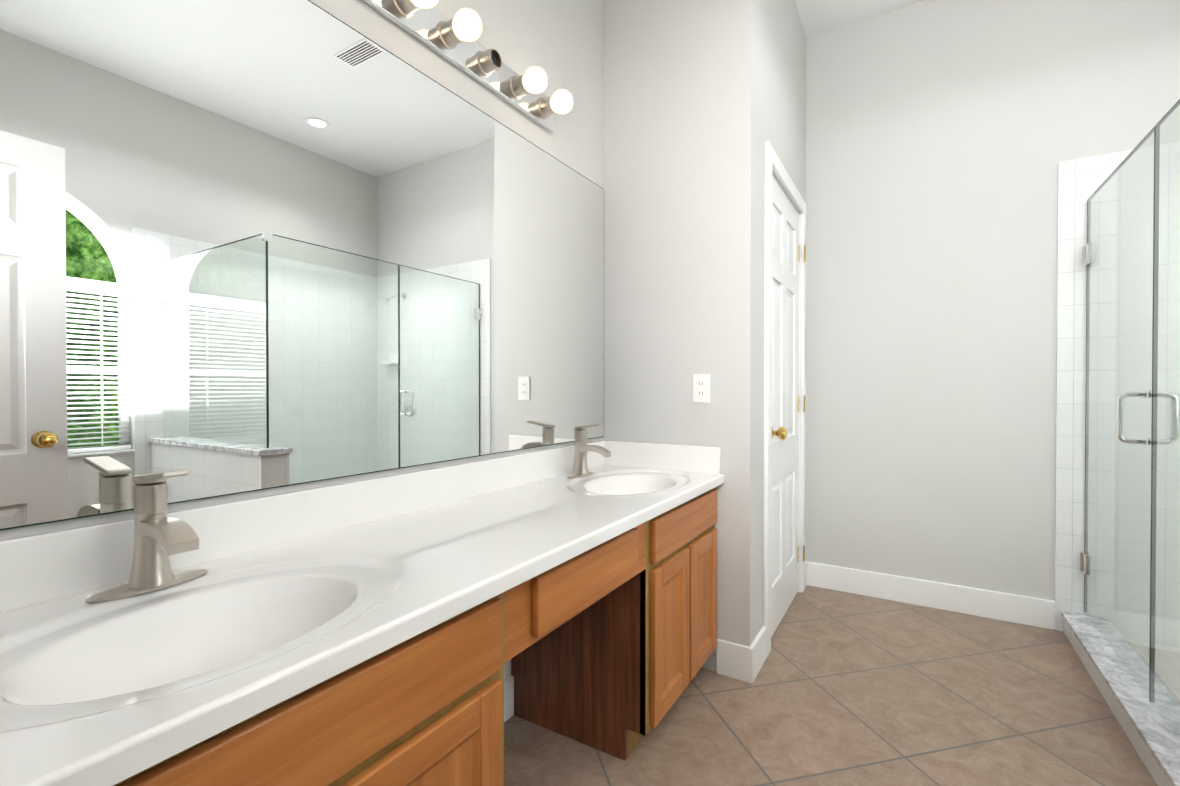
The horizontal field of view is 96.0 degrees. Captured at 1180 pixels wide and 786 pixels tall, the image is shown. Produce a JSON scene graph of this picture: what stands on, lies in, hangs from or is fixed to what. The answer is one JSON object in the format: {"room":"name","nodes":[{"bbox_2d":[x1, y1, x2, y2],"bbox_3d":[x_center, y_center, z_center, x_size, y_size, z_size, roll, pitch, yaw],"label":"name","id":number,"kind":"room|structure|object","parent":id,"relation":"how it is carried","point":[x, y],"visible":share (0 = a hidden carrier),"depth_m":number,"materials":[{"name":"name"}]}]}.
{"room":"bathroom","nodes":[
{"label":"bathroom","id":0,"kind":"room"},
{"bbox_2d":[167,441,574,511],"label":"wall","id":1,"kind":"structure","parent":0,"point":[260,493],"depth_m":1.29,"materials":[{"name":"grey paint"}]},
{"bbox_2d":[0,0,603,530],"bbox_3d":[-0.485,-0.350,1.493,0.005,1.110,2.094,0,1,31],"label":"mirror","id":2,"kind":"object","parent":1,"relation":"attached to","point":[254,244],"visible":1,"depth_m":1.13,"materials":[{"name":"silver mirror"}]},
{"bbox_2d":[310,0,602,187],"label":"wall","id":3,"kind":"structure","parent":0,"point":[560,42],"depth_m":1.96,"materials":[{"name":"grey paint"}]},
{"bbox_2d":[362,0,572,132],"bbox_3d":[-0.417,-1.048,1.464,0.147,0.110,1.260,0,1,31],"label":"sconce","id":4,"kind":"object","parent":3,"relation":"attached to","point":[453,41],"visible":1,"depth_m":1.64,"materials":[{"name":"silver metal"}]},
{"bbox_2d":[603,0,805,670],"bbox_3d":[0.632,-0.464,2.812,0.777,3.150,1.320,0,1,31],"label":"wall","id":5,"kind":"structure","parent":0,"point":[704,101],"depth_m":2.19,"materials":[{"name":"grey paint"}]},
{"bbox_2d":[693,374,709,402],"bbox_3d":[0.450,-0.019,2.148,0.072,0.116,0.007,0,1,31],"label":"electrical outlet cover","id":6,"kind":"object","parent":5,"relation":"attached to","point":[701,388],"visible":1,"depth_m":2.14,"materials":[{"name":"white plastic"}]},
{"bbox_2d":[763,141,805,656],"bbox_3d":[0.953,0.027,2.627,0.068,2.170,0.903,0,1,31],"label":"trim","id":7,"kind":"structure","parent":5,"relation":"attached to","point":[773,162],"depth_m":2.27,"materials":[{"name":"white wood"}]},
{"bbox_2d":[771,175,805,636],"bbox_3d":[0.978,0.062,2.614,0.108,2.085,0.760,0,1,31],"label":"closet door","id":8,"kind":"structure","parent":5,"relation":"in","point":[785,404],"depth_m":2.62,"materials":[{"name":"white wood"}]},
{"bbox_2d":[504,585,1156,785],"bbox_3d":[0.844,1.180,0.621,3.800,0.100,5.220,0,1,31],"label":"floor","id":9,"kind":"structure","parent":0,"point":[847,689],"depth_m":1.82,"materials":[{"name":"tile"}]},
{"bbox_2d":[0,440,723,785],"bbox_3d":[-0.250,0.672,1.359,0.551,0.903,2.096,0,1,31],"label":"bathroom vanity","id":10,"kind":"object","parent":9,"relation":"on","point":[374,630],"visible":1,"depth_m":0.94,"materials":[{"name":"brown wood"}]},
{"bbox_2d":[85,470,207,602],"bbox_3d":[-0.714,0.229,0.886,0.160,0.206,0.171,0,1,31],"label":"faucet","id":11,"kind":"object","parent":10,"relation":"on","point":[160,537],"visible":1,"depth_m":0.89,"materials":[{"name":"silver metal"}]},
{"bbox_2d":[567,423,610,477],"bbox_3d":[0.001,0.219,2.054,0.160,0.206,0.171,0,1,31],"label":"faucet","id":12,"kind":"object","parent":10,"relation":"on","point":[580,466],"visible":1,"depth_m":2.06,"materials":[{"name":"silver metal"}]},
{"bbox_2d":[504,676,513,721],"bbox_3d":[-0.436,1.054,1.579,0.016,0.135,0.640,0,1,31],"label":"baseboard","id":13,"kind":"structure","parent":9,"relation":"on","point":[508,682],"depth_m":1.82,"materials":[{"name":"white"}]},
{"bbox_2d":[1061,99,1179,785],"bbox_3d":[2.327,0.127,1.354,1.415,1.993,1.775,0,1,31],"label":"shower","id":14,"kind":"object","parent":9,"relation":"on","point":[1136,682],"visible":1,"depth_m":1.95,"materials":[{"name":"glass"}]},
{"bbox_2d":[795,0,922,37],"bbox_3d":[1.235,-2.076,1.233,3.800,0.100,3.720,0,1,31],"label":"ceiling","id":15,"kind":"structure","parent":0,"point":[817,17],"depth_m":2.84,"materials":[{"name":"white paint"}]},
{"bbox_2d":[805,0,1179,600],"bbox_3d":[2.412,-0.461,2.425,2.663,3.150,0.120,0,1,31],"label":"wall","id":16,"kind":"structure","parent":0,"point":[944,138],"depth_m":2.71,"materials":[{"name":"grey paint"}]},
{"bbox_2d":[805,561,1054,629],"bbox_3d":[1.710,1.044,2.780,1.108,0.135,0.030,0,1,31],"label":"baseboard","id":17,"kind":"structure","parent":16,"relation":"attached to","point":[1031,611],"depth_m":2.73,"materials":[{"name":"white"}]},
{"bbox_3d":[2.621,-0.443,0.293,0.160,3.150,3.540,0,1,31],"label":"wall","id":18,"kind":"structure","parent":0,"visible":0},
{"bbox_2d":[1055,142,1179,647],"bbox_3d":[2.788,0.022,2.122,1.410,2.190,0.012,0,1,31],"label":"shower wall tile","id":19,"kind":"structure","parent":18,"relation":"attached to","point":[1081,181],"depth_m":2.33,"materials":[{"name":"white tile"}]}
]}

